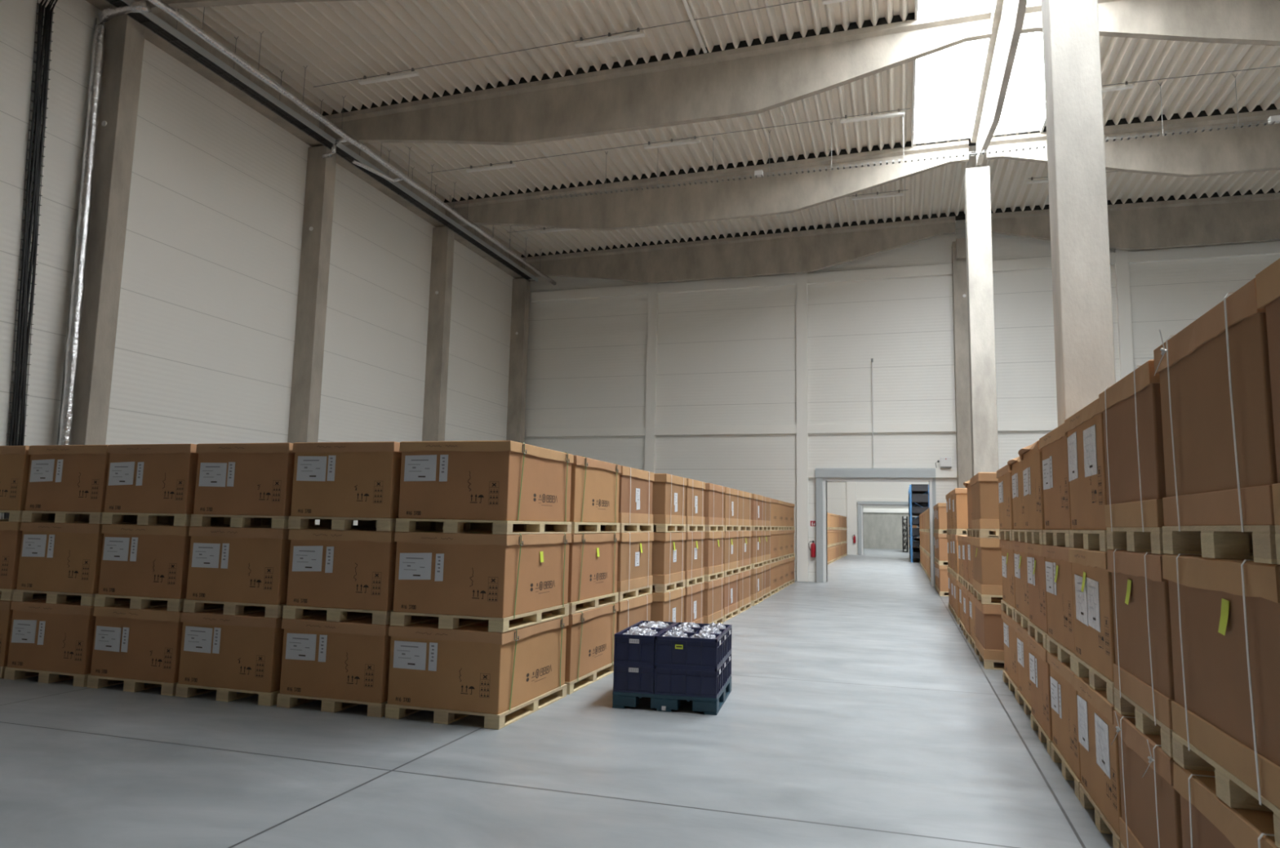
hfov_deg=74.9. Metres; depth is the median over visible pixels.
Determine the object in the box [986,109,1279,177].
concrete beam
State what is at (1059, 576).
carton
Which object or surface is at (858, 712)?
floor
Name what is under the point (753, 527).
wooden pallet
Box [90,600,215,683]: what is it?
carton
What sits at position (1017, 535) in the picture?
wooden pallet
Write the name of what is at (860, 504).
door
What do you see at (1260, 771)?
tray
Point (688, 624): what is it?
plastic bag
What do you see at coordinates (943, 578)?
carton
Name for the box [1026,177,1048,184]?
ceiling lamp
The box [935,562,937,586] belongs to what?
carton
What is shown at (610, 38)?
ceiling lamp
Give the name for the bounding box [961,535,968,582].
carton
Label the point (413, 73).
ceiling lamp
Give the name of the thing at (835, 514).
carton
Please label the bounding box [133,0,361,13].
concrete beam
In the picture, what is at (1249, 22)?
concrete beam
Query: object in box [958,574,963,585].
wooden pallet
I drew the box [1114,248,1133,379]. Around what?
trim
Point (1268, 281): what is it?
carton
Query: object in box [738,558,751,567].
tray
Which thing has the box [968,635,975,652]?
wooden pallet
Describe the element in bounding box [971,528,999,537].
wooden pallet
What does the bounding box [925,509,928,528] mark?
carton
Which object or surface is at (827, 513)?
carton
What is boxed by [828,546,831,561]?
carton
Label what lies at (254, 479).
carton
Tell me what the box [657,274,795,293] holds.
trim
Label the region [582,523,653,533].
wooden pallet
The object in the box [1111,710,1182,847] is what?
carton
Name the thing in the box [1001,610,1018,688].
carton
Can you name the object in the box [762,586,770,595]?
tray
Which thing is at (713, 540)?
carton
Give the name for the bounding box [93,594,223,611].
wooden pallet
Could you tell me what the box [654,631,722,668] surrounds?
plastic crate
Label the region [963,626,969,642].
wooden pallet
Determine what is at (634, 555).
carton
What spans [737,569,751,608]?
carton
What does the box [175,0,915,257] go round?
ceiling
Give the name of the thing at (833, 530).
carton
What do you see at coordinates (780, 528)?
wooden pallet
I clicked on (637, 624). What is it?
plastic crate
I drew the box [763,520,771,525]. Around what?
tray
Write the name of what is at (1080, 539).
wooden pallet
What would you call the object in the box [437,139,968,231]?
concrete beam
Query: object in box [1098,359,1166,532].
carton
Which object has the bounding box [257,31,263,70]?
rod
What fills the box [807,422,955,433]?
trim
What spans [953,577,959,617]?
carton
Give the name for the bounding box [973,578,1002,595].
tray
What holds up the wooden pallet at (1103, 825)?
on the floor
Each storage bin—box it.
[911,484,928,491]
[911,493,928,502]
[911,506,928,513]
[911,518,919,524]
[912,528,919,535]
[912,541,919,546]
[912,551,919,558]
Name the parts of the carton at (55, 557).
carton lid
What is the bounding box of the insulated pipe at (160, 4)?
[146,0,555,285]
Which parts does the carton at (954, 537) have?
carton lid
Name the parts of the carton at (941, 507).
carton lid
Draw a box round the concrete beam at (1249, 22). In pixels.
[1021,0,1279,45]
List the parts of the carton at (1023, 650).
carton lid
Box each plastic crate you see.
[613,626,666,665]
[613,662,654,694]
[629,620,676,629]
[653,662,722,698]
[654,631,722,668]
[664,626,727,661]
[671,622,731,655]
[721,656,727,690]
[726,651,731,683]
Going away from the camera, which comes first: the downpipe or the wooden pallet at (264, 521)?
the wooden pallet at (264, 521)
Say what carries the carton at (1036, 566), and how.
on the wooden pallet at (1040, 636)
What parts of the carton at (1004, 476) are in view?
carton lid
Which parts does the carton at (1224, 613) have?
carton lid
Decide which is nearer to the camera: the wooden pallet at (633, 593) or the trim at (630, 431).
the wooden pallet at (633, 593)
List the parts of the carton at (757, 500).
carton lid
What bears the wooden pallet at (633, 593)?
on the carton at (631, 611)
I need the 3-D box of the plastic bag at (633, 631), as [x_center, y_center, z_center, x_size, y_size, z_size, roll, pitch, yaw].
[0.008,2.162,8.258,0.340,0.290,0.530,0,-7,13]
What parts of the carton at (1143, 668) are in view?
carton lid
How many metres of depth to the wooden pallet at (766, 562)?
20.38 m
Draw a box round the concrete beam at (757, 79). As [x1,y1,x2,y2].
[313,6,991,146]
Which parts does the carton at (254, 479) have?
carton lid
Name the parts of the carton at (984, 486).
carton lid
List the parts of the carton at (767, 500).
carton lid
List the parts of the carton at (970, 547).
carton lid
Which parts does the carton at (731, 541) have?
carton lid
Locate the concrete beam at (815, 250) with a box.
[520,216,955,283]
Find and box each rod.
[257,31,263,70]
[302,65,307,102]
[657,154,657,178]
[711,137,715,182]
[768,129,771,175]
[829,121,832,166]
[902,115,904,161]
[1157,81,1163,134]
[1232,73,1239,127]
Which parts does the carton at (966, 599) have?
carton lid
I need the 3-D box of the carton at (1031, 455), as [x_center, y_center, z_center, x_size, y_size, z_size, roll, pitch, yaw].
[4.087,0.542,7.079,1.572,0.731,1.045,-1,-7,17]
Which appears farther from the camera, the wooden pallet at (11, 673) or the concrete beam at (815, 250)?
the concrete beam at (815, 250)
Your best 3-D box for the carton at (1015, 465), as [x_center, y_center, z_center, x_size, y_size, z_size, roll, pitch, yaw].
[4.450,0.680,8.123,1.573,0.718,1.125,-1,-7,17]
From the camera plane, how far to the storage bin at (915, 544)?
43.40 m
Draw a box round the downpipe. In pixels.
[57,0,151,444]
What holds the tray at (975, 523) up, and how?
on the carton at (984, 486)
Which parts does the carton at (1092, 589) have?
carton lid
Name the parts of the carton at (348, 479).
carton lid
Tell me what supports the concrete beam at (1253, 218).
attached to the ceiling at (1122, 60)
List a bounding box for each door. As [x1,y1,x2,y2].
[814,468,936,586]
[857,501,919,555]
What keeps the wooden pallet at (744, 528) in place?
on the carton at (744, 539)
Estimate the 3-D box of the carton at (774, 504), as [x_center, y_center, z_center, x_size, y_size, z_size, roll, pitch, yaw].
[3.014,2.334,22.109,1.124,0.701,1.459,-1,-7,17]
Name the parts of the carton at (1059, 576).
carton lid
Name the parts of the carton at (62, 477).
carton lid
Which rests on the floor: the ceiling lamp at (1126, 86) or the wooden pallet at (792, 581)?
the wooden pallet at (792, 581)
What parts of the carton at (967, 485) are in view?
carton lid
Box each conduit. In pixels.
[312,0,808,87]
[429,66,1279,173]
[509,171,1115,232]
[871,358,874,466]
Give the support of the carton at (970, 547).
on the wooden pallet
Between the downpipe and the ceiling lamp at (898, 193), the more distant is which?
the ceiling lamp at (898, 193)
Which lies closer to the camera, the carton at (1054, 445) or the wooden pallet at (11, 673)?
the carton at (1054, 445)
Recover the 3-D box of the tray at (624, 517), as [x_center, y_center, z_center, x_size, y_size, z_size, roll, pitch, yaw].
[-0.734,1.239,11.076,1.488,0.125,1.368,-1,-7,17]
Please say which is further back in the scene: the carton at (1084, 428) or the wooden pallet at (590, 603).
the wooden pallet at (590, 603)
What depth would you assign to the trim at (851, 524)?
53.92 m
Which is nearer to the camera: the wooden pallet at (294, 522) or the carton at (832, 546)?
the wooden pallet at (294, 522)
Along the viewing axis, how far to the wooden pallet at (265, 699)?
7.91 m
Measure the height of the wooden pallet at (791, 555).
0.118 m
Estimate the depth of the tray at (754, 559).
18.69 m
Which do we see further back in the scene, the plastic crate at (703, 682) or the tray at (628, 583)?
the tray at (628, 583)
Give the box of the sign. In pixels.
[810,520,815,526]
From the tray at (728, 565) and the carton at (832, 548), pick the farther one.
the carton at (832, 548)
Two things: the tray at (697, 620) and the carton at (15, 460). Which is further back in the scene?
the tray at (697, 620)
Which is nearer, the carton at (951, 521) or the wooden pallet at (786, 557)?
the carton at (951, 521)
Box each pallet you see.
[0,510,134,521]
[0,588,46,600]
[0,666,34,678]
[4,666,115,687]
[12,589,130,605]
[21,511,159,524]
[86,675,201,696]
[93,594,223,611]
[101,512,231,526]
[175,683,298,706]
[182,599,324,617]
[190,514,375,528]
[224,517,360,525]
[276,693,387,717]
[282,604,427,625]
[288,515,470,531]
[307,519,360,527]
[385,684,567,729]
[390,603,568,632]
[395,518,571,534]
[544,521,619,533]
[564,662,613,694]
[567,592,618,614]
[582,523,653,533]
[612,676,731,715]
[616,585,652,601]
[624,523,685,532]
[652,579,684,593]
[653,524,704,532]
[684,575,704,587]
[703,571,724,582]
[704,524,724,531]
[709,616,724,623]
[724,524,739,531]
[724,567,739,577]
[724,608,738,622]
[738,602,751,613]
[739,525,751,531]
[739,564,751,573]
[751,525,763,530]
[751,561,763,568]
[751,595,763,606]
[763,525,770,530]
[763,559,771,565]
[763,591,770,599]
[770,525,778,530]
[770,586,778,595]
[771,557,778,563]
[777,555,784,561]
[778,525,784,530]
[778,584,784,591]
[783,554,789,559]
[783,581,789,587]
[784,526,789,530]
[789,526,795,530]
[789,552,795,558]
[789,578,795,585]
[937,528,967,533]
[937,559,947,565]
[937,588,948,596]
[948,602,951,612]
[952,528,999,536]
[952,571,959,580]
[954,612,959,624]
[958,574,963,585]
[959,619,964,630]
[962,578,968,589]
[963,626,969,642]
[967,528,995,536]
[968,582,973,593]
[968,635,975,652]
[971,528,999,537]
[973,587,1002,604]
[975,645,1004,670]
[999,529,1012,540]
[1000,600,1016,620]
[1002,670,1018,700]
[1012,529,1024,542]
[1014,609,1029,627]
[1017,689,1031,715]
[1024,529,1043,544]
[1027,621,1048,649]
[1030,713,1052,756]
[1042,529,1070,547]
[1046,635,1075,672]
[1050,742,1081,800]
[1069,529,1253,551]
[1074,655,1114,705]
[1079,782,1120,847]
[1106,527,1253,554]
[1113,687,1173,757]
[1162,524,1277,564]
[1172,731,1279,847]
[1275,524,1279,564]
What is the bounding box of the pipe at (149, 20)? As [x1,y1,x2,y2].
[105,0,537,282]
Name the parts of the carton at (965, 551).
carton lid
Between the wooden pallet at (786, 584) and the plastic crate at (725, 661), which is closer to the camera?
the plastic crate at (725, 661)
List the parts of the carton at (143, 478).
carton lid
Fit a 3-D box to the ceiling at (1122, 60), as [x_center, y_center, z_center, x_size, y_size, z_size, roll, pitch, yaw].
[12.156,-9.094,4.524,13.980,0.525,41.620,-1,-7,17]
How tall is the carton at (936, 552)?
0.711 m
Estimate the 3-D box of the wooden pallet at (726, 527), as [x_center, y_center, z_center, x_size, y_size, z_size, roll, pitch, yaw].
[1.073,2.015,16.273,1.492,0.118,1.392,-1,-7,17]
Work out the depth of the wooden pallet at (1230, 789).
2.97 m
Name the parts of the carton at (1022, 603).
carton lid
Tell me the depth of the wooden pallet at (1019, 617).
8.22 m
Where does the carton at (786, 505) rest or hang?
on the wooden pallet at (786, 528)
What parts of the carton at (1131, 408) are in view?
carton lid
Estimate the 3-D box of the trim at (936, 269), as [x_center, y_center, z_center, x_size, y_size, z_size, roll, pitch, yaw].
[7.764,-4.885,27.264,4.540,0.340,0.140,-1,-7,17]
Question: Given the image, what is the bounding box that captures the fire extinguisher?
[808,540,815,557]
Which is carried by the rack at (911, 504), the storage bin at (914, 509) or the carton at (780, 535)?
the storage bin at (914, 509)
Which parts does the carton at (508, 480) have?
carton lid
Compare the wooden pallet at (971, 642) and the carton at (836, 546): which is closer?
the wooden pallet at (971, 642)
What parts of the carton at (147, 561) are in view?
carton lid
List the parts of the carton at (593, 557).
carton lid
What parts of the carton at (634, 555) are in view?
carton lid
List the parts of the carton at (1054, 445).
carton lid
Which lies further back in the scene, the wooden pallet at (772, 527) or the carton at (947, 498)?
the wooden pallet at (772, 527)
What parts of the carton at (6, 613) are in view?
carton lid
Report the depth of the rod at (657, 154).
21.36 m
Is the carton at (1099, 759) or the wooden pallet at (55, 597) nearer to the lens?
the carton at (1099, 759)
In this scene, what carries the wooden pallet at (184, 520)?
on the carton at (147, 561)
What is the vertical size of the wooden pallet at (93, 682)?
0.118 m
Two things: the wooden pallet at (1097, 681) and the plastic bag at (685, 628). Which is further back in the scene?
the plastic bag at (685, 628)
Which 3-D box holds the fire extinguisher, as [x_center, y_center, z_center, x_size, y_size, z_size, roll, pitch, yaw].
[5.543,4.012,26.808,0.204,0.535,0.197,6,-9,-37]
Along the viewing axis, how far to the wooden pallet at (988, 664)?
10.61 m
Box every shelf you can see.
[908,491,928,497]
[908,502,928,506]
[908,513,920,517]
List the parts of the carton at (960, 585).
carton lid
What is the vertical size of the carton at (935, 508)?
0.701 m
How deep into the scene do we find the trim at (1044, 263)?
25.90 m
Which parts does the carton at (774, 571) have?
carton lid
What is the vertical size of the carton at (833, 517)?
0.671 m
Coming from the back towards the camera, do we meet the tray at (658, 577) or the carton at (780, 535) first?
the carton at (780, 535)
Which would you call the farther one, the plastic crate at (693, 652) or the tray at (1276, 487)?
the plastic crate at (693, 652)
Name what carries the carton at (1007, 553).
on the wooden pallet at (1005, 606)
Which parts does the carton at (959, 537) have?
carton lid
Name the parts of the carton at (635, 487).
carton lid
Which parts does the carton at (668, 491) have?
carton lid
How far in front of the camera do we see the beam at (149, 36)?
18.98 m
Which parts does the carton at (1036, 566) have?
carton lid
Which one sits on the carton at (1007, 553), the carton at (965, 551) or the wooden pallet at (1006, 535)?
the wooden pallet at (1006, 535)
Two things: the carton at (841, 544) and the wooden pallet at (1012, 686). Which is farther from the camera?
the carton at (841, 544)
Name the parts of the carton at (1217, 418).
carton lid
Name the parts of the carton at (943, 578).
carton lid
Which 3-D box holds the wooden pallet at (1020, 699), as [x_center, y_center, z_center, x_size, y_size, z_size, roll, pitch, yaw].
[4.441,2.728,7.873,1.492,0.118,1.112,-1,-7,17]
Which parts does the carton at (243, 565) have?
carton lid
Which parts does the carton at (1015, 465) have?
carton lid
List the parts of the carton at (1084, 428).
carton lid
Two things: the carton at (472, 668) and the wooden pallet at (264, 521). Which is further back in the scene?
the wooden pallet at (264, 521)
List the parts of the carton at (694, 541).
carton lid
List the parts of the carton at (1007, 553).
carton lid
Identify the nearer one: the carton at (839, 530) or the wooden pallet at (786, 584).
the wooden pallet at (786, 584)
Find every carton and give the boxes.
[0,445,31,511]
[0,520,26,589]
[0,592,47,666]
[7,596,130,674]
[16,521,103,594]
[25,444,109,512]
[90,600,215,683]
[97,524,191,599]
[104,444,198,514]
[177,605,311,693]
[186,526,290,604]
[193,442,294,515]
[280,611,391,703]
[286,528,396,611]
[290,441,401,518]
[387,613,568,714]
[393,531,571,618]
[398,440,573,521]
[541,601,618,682]
[567,532,619,602]
[569,455,621,523]
[598,593,652,632]
[600,530,653,591]
[617,465,653,524]
[624,530,685,584]
[638,586,684,622]
[652,473,686,525]
[652,582,704,623]
[654,530,704,579]
[684,478,705,525]
[702,577,724,623]
[703,483,724,524]
[703,531,724,575]
[723,531,739,571]
[723,573,738,615]
[724,487,739,525]
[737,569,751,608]
[738,490,751,525]
[738,530,751,567]
[750,566,763,600]
[751,493,764,525]
[751,530,763,564]
[762,530,770,560]
[762,564,771,595]
[763,496,771,526]
[770,498,778,525]
[770,530,778,559]
[770,561,778,591]
[777,500,784,526]
[777,530,784,556]
[777,560,784,586]
[783,502,789,526]
[783,530,789,555]
[783,558,789,583]
[788,502,794,526]
[788,529,794,554]
[788,556,795,581]
[826,512,828,527]
[826,529,831,544]
[828,513,831,527]
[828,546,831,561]
[831,513,833,527]
[831,529,833,543]
[831,546,833,559]
[831,546,835,559]
[832,514,835,527]
[833,529,835,543]
[834,545,837,558]
[835,514,836,527]
[835,529,837,542]
[836,515,839,527]
[836,529,839,542]
[837,544,840,556]
[838,515,840,527]
[839,529,840,542]
[840,529,842,542]
[840,543,844,555]
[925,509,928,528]
[926,555,928,574]
[928,556,929,576]
[933,506,935,528]
[933,533,936,557]
[933,560,937,585]
[934,504,937,528]
[934,533,937,559]
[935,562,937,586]
[936,502,946,529]
[936,533,947,560]
[937,564,948,591]
[946,493,950,528]
[946,533,951,568]
[947,490,953,528]
[947,571,951,605]
[950,534,953,569]
[950,574,955,610]
[951,488,968,528]
[951,534,997,573]
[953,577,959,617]
[957,535,963,577]
[958,582,964,624]
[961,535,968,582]
[962,585,970,635]
[963,480,972,528]
[966,536,973,585]
[968,590,975,640]
[969,472,999,528]
[971,537,1002,595]
[973,596,1004,660]
[996,464,1013,529]
[999,539,1015,608]
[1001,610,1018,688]
[1007,456,1025,529]
[1012,541,1029,618]
[1014,622,1031,706]
[1017,440,1044,529]
[1025,542,1048,634]
[1026,635,1052,740]
[1039,422,1071,529]
[1042,544,1075,653]
[1047,651,1080,781]
[1064,398,1106,530]
[1068,547,1115,681]
[1074,674,1121,837]
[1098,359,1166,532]
[1106,549,1174,729]
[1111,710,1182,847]
[1153,277,1277,532]
[1162,553,1279,808]
[1173,761,1278,847]
[1255,258,1279,524]
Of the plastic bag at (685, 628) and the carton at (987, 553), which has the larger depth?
the carton at (987, 553)
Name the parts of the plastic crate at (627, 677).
name plate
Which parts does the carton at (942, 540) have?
carton lid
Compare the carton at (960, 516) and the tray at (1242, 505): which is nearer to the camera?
the tray at (1242, 505)
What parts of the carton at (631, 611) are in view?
carton lid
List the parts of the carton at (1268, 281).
carton lid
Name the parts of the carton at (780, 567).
carton lid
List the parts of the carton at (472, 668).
carton lid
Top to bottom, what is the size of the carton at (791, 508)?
0.701 m
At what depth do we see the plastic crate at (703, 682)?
7.84 m
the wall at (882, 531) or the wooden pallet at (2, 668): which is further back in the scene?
the wall at (882, 531)
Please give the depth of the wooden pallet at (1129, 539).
4.09 m
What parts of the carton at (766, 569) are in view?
carton lid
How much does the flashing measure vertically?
0.038 m
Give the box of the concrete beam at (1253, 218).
[991,192,1279,249]
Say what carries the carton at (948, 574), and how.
on the wooden pallet at (949, 606)
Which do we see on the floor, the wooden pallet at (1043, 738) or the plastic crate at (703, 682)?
the wooden pallet at (1043, 738)
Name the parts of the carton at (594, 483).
carton lid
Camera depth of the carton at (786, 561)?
24.29 m
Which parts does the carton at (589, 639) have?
carton lid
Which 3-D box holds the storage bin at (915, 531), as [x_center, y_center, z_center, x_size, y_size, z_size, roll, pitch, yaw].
[14.721,5.673,43.806,0.840,0.358,0.880,-1,-7,17]
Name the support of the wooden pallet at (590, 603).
on the carton at (589, 639)
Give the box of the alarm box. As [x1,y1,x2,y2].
[935,457,951,467]
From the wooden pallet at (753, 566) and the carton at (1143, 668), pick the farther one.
the wooden pallet at (753, 566)
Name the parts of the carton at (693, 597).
carton lid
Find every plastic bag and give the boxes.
[622,626,657,635]
[638,621,669,628]
[662,631,688,637]
[670,626,694,632]
[677,622,700,627]
[691,631,716,639]
[699,626,721,633]
[703,622,726,628]
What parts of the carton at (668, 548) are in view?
carton lid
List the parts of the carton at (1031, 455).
carton lid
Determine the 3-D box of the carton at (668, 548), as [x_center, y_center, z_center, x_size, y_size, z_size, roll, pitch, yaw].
[-0.195,1.948,12.336,1.520,0.739,1.165,-1,-7,17]
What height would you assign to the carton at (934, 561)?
0.681 m
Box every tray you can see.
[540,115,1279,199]
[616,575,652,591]
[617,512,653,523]
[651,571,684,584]
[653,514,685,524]
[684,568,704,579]
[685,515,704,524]
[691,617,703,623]
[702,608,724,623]
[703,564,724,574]
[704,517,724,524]
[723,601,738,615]
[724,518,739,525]
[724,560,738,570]
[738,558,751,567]
[738,595,751,608]
[739,519,751,525]
[750,590,763,600]
[751,520,763,525]
[751,555,763,563]
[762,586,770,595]
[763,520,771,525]
[763,554,770,560]
[971,519,999,528]
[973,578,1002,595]
[974,635,1004,660]
[1104,498,1164,527]
[1113,663,1174,729]
[1119,817,1143,847]
[1162,484,1275,526]
[1171,701,1279,808]
[1271,483,1279,524]
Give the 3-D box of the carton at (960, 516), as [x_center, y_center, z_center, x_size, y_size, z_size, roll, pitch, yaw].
[6.834,1.646,16.075,1.509,0.761,1.126,-1,-7,17]
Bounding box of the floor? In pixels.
[0,548,1113,847]
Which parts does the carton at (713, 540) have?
carton lid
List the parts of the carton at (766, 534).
carton lid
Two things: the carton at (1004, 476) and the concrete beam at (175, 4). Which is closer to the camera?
the carton at (1004, 476)
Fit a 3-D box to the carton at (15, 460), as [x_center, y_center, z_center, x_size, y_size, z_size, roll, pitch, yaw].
[-6.937,0.676,9.843,1.105,0.701,1.509,-1,-7,17]
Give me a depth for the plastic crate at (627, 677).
7.94 m
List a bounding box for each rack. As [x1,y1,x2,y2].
[902,515,908,552]
[908,484,928,562]
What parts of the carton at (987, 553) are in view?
carton lid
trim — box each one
[525,426,645,437]
[530,284,648,302]
[644,282,658,473]
[654,424,796,435]
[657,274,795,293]
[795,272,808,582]
[807,263,951,284]
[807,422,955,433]
[808,468,815,478]
[846,481,857,555]
[856,498,908,502]
[862,509,908,513]
[935,467,957,477]
[992,252,1115,272]
[997,420,1057,431]
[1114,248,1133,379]
[1128,241,1279,263]
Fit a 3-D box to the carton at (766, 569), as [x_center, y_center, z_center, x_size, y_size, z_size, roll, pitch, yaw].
[2.379,3.797,20.554,1.520,0.709,1.325,-1,-7,17]
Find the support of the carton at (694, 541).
on the wooden pallet at (696, 580)
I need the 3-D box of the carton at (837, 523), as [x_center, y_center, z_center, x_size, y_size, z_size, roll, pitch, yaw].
[10.156,5.335,46.042,1.506,0.671,1.366,-1,-7,17]
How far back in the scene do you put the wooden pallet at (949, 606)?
18.23 m
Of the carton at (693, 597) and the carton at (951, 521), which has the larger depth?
the carton at (951, 521)
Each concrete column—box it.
[71,14,145,444]
[287,145,337,443]
[422,226,454,441]
[506,278,529,443]
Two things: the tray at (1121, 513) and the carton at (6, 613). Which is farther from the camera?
the carton at (6, 613)
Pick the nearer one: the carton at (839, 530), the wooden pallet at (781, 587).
the wooden pallet at (781, 587)
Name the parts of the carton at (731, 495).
carton lid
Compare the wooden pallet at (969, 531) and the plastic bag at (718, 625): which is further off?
the wooden pallet at (969, 531)
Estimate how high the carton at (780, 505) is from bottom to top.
0.701 m
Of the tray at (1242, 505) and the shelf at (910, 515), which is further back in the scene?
the shelf at (910, 515)
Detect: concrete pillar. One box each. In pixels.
[951,238,972,488]
[964,166,999,476]
[1041,0,1115,426]
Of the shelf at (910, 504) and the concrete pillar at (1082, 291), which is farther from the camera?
the shelf at (910, 504)
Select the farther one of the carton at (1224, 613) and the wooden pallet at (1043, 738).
the wooden pallet at (1043, 738)
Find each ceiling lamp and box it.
[358,67,419,84]
[466,160,515,173]
[540,226,577,232]
[574,27,644,47]
[644,136,700,149]
[822,0,851,4]
[840,108,904,123]
[851,190,903,200]
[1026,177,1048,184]
[1102,81,1133,92]
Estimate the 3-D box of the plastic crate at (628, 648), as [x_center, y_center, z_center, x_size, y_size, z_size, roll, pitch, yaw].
[0.006,2.186,8.252,0.394,0.269,0.600,0,-7,13]
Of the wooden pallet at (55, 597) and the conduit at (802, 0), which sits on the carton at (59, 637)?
the wooden pallet at (55, 597)
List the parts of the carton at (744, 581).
carton lid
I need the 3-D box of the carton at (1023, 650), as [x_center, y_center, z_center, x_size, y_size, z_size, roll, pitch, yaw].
[4.449,2.324,7.918,1.509,0.696,1.125,-1,-7,17]
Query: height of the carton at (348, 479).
0.701 m
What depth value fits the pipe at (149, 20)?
18.37 m
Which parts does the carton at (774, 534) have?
carton lid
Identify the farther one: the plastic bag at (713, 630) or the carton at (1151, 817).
the plastic bag at (713, 630)
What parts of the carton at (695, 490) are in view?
carton lid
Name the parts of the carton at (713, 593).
carton lid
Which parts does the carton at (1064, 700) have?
carton lid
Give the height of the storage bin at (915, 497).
0.414 m
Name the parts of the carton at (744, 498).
carton lid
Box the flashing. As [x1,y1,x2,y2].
[682,0,706,53]
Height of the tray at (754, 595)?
0.125 m
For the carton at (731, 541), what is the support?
on the wooden pallet at (735, 571)
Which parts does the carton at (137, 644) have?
carton lid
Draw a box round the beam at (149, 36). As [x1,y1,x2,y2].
[84,0,523,279]
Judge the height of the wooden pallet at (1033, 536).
0.118 m
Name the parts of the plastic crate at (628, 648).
name plate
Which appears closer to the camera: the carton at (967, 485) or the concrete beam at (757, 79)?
the carton at (967, 485)
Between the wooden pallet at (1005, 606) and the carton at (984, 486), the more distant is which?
the carton at (984, 486)
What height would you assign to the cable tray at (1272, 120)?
0.144 m
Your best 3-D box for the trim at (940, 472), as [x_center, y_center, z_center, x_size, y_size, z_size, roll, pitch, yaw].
[9.500,1.517,25.921,0.630,0.300,0.140,-1,-7,17]
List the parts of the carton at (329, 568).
carton lid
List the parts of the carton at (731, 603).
carton lid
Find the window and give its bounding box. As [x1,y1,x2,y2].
[911,0,1045,146]
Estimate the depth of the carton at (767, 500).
20.55 m
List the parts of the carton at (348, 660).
carton lid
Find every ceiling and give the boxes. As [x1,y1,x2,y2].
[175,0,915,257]
[911,117,1040,223]
[1012,35,1279,212]
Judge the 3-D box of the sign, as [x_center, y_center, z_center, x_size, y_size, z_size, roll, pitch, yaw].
[5.591,3.216,26.986,0.170,0.170,0.009,-1,-7,17]
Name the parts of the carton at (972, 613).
carton lid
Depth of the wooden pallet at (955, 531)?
15.71 m
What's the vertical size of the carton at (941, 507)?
0.701 m
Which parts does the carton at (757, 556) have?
carton lid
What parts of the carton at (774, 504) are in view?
carton lid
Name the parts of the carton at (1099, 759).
carton lid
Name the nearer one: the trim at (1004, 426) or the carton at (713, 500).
the carton at (713, 500)
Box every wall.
[0,0,515,525]
[524,220,1279,586]
[826,481,928,555]
[862,506,916,550]
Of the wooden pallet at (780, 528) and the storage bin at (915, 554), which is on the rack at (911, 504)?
the storage bin at (915, 554)
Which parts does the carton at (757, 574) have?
carton lid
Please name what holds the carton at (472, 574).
on the wooden pallet at (397, 619)
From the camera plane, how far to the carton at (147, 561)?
8.37 m
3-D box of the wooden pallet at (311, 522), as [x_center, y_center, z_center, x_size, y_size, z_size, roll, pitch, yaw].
[-3.225,1.215,10.278,1.112,0.118,1.492,-1,-7,17]
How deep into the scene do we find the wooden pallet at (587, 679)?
9.18 m
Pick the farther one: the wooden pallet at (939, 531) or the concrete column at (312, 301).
the wooden pallet at (939, 531)
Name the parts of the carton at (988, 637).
carton lid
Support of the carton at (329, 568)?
on the wooden pallet at (334, 615)
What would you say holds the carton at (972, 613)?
on the wooden pallet
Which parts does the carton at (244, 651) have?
carton lid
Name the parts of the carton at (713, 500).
carton lid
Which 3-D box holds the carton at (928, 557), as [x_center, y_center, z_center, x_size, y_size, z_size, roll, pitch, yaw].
[10.787,4.955,28.934,1.506,0.681,1.126,-1,-7,17]
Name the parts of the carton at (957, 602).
carton lid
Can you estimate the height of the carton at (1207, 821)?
0.709 m
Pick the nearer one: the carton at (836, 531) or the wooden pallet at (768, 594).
the wooden pallet at (768, 594)
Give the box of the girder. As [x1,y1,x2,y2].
[970,0,1026,164]
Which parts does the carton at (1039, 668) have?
carton lid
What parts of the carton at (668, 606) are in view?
carton lid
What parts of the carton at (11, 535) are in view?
carton lid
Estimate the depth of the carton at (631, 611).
10.60 m
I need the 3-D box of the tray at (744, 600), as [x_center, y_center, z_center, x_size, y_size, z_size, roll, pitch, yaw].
[1.471,3.688,17.503,1.488,0.125,1.388,-1,-7,17]
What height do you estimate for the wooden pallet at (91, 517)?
0.118 m
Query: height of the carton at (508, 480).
0.729 m
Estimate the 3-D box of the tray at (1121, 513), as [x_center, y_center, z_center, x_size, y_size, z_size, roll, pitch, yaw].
[3.150,0.442,3.954,1.488,0.125,1.008,-1,-7,17]
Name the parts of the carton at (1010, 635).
carton lid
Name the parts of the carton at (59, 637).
carton lid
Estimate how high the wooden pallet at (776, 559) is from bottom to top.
0.118 m
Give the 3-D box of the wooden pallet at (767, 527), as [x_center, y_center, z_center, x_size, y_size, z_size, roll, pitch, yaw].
[2.405,2.568,20.705,1.492,0.118,1.312,-1,-7,17]
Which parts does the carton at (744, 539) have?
carton lid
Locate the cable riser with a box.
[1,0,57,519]
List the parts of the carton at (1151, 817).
carton lid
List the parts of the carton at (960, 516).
carton lid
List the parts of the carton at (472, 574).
carton lid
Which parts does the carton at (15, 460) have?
carton lid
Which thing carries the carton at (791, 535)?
on the wooden pallet at (791, 555)
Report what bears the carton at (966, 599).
on the wooden pallet

